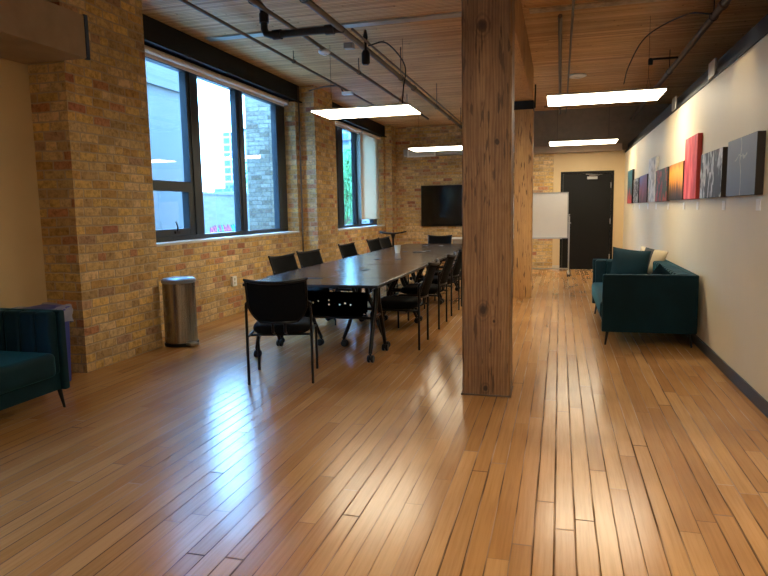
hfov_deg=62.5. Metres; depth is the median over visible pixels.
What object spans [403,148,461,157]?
air duct
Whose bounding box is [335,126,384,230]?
window
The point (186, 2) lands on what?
conduit
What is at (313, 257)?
chair
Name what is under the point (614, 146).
air duct
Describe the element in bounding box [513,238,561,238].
tray
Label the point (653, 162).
picture
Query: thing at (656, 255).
throw pillow
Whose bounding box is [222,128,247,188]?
apartment tower
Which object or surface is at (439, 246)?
folding table
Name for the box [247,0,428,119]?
conduit
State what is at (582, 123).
wall
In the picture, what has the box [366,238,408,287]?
chair
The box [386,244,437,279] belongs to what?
folding table
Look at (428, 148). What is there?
diffuser
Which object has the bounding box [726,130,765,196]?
picture
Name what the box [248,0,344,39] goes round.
pipe
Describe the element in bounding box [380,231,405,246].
bar table
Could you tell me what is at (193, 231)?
window
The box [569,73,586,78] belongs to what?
smoke detector
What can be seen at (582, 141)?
diffuser
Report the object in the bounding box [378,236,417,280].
chair
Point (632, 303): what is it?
velvet sofa
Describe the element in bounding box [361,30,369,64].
spotlight
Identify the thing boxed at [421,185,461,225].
television
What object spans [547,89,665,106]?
diffuser
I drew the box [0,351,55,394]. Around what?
seat cushion
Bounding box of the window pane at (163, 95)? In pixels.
[145,60,183,229]
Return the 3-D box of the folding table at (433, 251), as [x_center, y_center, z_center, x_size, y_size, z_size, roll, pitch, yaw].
[0.846,-0.230,10.411,0.711,0.742,1.606,1,7,15]
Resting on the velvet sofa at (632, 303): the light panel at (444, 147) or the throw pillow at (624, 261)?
the throw pillow at (624, 261)
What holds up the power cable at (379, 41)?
attached to the light panel at (404, 108)
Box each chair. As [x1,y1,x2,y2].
[243,277,318,384]
[268,253,335,324]
[296,249,355,319]
[338,242,387,299]
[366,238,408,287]
[370,258,439,349]
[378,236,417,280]
[397,251,456,328]
[418,249,461,315]
[421,235,451,274]
[428,266,461,306]
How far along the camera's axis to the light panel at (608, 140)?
12.56 m
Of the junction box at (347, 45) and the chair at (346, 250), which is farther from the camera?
the chair at (346, 250)
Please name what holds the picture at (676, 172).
attached to the wall at (727, 248)
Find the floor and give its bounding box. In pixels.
[0,263,767,575]
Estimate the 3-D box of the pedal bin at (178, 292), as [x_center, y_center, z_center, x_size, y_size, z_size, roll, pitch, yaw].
[-2.207,0.249,6.905,0.459,0.746,0.363,5,9,40]
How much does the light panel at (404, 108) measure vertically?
0.899 m
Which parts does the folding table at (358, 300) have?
modesty panel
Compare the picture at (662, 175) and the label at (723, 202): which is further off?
the picture at (662, 175)
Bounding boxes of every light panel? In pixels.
[311,39,420,118]
[408,107,461,151]
[547,16,666,106]
[549,103,618,145]
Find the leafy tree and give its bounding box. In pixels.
[343,147,361,224]
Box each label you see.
[722,201,725,209]
[756,199,760,210]
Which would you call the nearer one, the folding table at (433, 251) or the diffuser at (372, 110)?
the diffuser at (372, 110)
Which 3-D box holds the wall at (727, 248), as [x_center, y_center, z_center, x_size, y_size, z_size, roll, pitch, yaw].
[2.599,-0.406,3.984,0.140,2.590,21.100,1,7,15]
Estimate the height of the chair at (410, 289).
0.899 m
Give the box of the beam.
[514,0,533,100]
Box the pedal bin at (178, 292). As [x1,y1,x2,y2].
[161,276,198,347]
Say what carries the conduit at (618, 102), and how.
attached to the ceiling
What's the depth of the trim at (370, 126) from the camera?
14.83 m
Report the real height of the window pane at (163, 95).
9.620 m
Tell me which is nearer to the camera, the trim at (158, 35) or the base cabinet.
the trim at (158, 35)
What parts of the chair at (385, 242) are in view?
backrest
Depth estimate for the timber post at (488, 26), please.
4.66 m
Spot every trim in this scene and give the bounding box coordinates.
[142,13,301,102]
[332,102,385,136]
[625,14,767,152]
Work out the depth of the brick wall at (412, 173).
16.72 m
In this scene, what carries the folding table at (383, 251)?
on the floor
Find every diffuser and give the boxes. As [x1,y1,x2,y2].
[311,105,419,118]
[409,146,461,151]
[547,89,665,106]
[549,139,617,145]
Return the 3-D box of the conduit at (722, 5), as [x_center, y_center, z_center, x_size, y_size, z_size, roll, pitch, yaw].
[3.618,-2.995,7.450,0.094,0.347,12.900,1,7,15]
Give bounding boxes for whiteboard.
[513,192,570,276]
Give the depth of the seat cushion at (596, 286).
7.41 m
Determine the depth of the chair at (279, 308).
5.16 m
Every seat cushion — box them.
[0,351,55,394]
[592,282,602,316]
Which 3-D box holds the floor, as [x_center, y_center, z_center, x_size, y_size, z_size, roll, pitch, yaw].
[1.128,0.797,5.643,9.200,0.150,23.200,1,7,15]
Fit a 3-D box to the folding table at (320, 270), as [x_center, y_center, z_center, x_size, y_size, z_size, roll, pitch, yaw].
[-0.699,0.152,7.501,0.711,0.742,1.606,1,7,15]
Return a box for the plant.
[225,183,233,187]
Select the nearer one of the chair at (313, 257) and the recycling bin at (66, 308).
the recycling bin at (66, 308)
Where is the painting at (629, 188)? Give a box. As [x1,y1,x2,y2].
[627,170,631,202]
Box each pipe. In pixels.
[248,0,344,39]
[299,0,461,128]
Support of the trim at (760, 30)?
attached to the wall at (727, 248)
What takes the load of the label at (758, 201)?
attached to the wall at (727, 248)
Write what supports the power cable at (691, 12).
hanging from the conduit at (722, 5)
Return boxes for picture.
[627,169,634,202]
[633,178,639,202]
[639,174,647,202]
[648,156,658,201]
[655,167,669,201]
[668,161,684,200]
[683,133,702,199]
[699,147,727,197]
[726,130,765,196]
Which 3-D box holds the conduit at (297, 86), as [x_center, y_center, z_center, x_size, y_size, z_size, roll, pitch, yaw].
[-1.454,-1.720,11.143,0.027,3.560,0.028,1,7,15]
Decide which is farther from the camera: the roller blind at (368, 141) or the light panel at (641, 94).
the roller blind at (368, 141)
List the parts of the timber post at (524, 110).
bracket rod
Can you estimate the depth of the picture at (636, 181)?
11.44 m
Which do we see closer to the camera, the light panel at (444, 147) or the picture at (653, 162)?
the picture at (653, 162)
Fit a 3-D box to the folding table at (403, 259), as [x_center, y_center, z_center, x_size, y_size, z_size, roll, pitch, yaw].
[0.415,-0.034,8.862,0.711,0.742,1.606,1,7,15]
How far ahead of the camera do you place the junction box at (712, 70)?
5.86 m
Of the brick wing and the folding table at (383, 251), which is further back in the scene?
the brick wing
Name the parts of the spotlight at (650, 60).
arm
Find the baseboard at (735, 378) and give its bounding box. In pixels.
[685,334,767,417]
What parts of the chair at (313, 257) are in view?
frame, backrest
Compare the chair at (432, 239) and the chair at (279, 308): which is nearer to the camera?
the chair at (279, 308)
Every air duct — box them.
[0,0,90,63]
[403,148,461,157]
[534,143,621,153]
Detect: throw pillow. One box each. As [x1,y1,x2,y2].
[610,247,650,273]
[640,246,667,273]
[650,264,671,274]
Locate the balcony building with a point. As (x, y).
(346, 136)
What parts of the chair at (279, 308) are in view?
leg, leg, backrest, frame, seat frame, seat, leg, leg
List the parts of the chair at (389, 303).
leg, seat, leg, frame, leg, backrest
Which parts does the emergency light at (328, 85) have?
conduit arm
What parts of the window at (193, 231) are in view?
opening sash, crank handle, sill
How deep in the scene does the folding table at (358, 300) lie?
6.06 m
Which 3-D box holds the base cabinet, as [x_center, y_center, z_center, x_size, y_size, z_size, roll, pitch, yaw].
[2.549,-0.973,16.337,1.560,0.680,0.480,1,7,15]
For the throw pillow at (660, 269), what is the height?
0.504 m
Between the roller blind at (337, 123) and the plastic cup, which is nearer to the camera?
the plastic cup
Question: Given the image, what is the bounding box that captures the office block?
[214,183,247,193]
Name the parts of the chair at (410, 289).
leg, seat, leg, frame, leg, backrest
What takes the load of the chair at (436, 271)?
on the floor
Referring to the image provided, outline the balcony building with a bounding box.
[342,130,368,224]
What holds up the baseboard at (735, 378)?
attached to the wall at (727, 248)
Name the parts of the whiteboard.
rail, board frame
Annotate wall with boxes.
[0,58,46,308]
[28,0,396,372]
[203,192,249,232]
[395,121,553,269]
[534,103,670,264]
[623,34,767,401]
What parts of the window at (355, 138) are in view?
sill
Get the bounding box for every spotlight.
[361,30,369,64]
[648,56,677,64]
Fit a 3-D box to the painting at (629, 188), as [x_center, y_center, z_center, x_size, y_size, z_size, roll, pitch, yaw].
[4.880,-2.010,12.578,0.002,0.644,0.834,1,7,15]
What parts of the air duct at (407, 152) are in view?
grille frame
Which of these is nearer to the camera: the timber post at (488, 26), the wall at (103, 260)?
the timber post at (488, 26)
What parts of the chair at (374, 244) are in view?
frame, backrest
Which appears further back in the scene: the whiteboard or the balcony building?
the balcony building
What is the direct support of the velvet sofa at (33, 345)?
on the floor
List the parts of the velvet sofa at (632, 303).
arm, leg, arm, backrest, leg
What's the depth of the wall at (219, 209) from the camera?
23.16 m
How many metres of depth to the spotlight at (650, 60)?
8.15 m
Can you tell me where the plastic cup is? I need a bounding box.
[394,245,400,252]
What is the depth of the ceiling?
8.41 m
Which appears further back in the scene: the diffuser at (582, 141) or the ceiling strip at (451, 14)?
the diffuser at (582, 141)
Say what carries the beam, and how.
attached to the ceiling
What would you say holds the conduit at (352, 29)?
attached to the pipe at (309, 3)
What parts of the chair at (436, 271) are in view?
seat, leg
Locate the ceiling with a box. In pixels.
[142,0,767,127]
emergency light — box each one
[309,85,336,90]
[341,89,352,95]
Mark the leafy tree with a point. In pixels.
(347, 169)
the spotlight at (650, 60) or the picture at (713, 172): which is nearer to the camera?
the picture at (713, 172)
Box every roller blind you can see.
[144,45,288,106]
[335,120,361,133]
[359,129,380,219]
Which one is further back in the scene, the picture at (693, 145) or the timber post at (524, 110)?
the timber post at (524, 110)
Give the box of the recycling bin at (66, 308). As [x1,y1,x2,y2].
[20,304,70,380]
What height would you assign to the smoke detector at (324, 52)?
0.062 m
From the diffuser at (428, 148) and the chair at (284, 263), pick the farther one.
the diffuser at (428, 148)
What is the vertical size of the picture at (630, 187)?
0.650 m
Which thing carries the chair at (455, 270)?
on the floor
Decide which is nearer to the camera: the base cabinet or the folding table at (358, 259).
the folding table at (358, 259)
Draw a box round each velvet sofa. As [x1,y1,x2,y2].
[0,308,69,410]
[592,259,698,347]
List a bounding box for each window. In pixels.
[145,56,299,246]
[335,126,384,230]
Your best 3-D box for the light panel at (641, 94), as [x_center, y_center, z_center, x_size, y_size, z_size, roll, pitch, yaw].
[2.611,-2.705,7.505,1.300,0.899,0.720,1,7,15]
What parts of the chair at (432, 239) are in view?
backrest, frame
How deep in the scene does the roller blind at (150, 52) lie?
8.36 m
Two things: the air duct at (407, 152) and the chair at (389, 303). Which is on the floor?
the chair at (389, 303)
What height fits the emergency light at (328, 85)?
0.062 m
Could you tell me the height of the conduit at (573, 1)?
0.027 m
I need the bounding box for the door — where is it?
[559,170,613,269]
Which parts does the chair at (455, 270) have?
seat, leg, frame, backrest, leg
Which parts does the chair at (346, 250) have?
backrest, frame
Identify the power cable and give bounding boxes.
[368,41,405,102]
[623,12,711,83]
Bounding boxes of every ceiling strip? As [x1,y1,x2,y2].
[204,11,461,41]
[529,0,668,13]
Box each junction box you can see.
[344,42,354,49]
[672,96,676,110]
[708,58,716,79]
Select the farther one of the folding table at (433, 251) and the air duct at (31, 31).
the folding table at (433, 251)
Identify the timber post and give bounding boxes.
[461,0,514,397]
[513,84,535,297]
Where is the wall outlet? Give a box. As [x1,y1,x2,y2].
[231,276,236,286]
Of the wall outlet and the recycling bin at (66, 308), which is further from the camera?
the wall outlet
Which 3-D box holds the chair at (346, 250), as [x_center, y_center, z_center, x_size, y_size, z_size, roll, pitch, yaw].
[-0.370,-0.285,10.384,0.688,0.899,0.552,3,8,27]
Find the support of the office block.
on the ground
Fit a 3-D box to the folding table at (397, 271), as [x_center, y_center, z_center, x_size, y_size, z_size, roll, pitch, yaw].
[-0.015,0.163,7.313,0.711,0.742,1.606,1,7,15]
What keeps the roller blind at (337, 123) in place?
attached to the window at (355, 138)
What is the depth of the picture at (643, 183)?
10.47 m
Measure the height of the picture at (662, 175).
0.440 m
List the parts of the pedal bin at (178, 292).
lid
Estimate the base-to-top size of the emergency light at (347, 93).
0.100 m
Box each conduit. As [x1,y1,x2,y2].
[179,0,373,104]
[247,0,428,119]
[297,86,303,251]
[351,28,461,123]
[544,102,633,107]
[558,14,561,113]
[565,0,574,113]
[630,0,730,119]
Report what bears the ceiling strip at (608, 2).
attached to the ceiling
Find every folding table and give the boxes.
[242,277,394,362]
[266,264,371,345]
[322,255,400,319]
[329,264,426,346]
[361,249,420,301]
[375,255,446,320]
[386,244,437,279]
[405,249,458,302]
[425,244,461,287]
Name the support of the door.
in the wall at (582, 123)
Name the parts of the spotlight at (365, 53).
stem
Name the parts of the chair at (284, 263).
backrest, frame, seat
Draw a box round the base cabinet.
[452,237,461,262]
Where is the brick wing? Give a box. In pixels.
[244,96,274,229]
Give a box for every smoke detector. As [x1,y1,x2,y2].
[318,49,329,55]
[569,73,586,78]
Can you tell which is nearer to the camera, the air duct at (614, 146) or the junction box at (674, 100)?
the junction box at (674, 100)
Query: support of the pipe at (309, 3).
hanging from the ceiling
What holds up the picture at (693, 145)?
attached to the wall at (727, 248)
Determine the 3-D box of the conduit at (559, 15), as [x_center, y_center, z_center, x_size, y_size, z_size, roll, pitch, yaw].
[2.924,-3.432,10.515,0.048,0.047,7.500,1,7,15]
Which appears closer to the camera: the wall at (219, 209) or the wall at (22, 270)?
the wall at (22, 270)

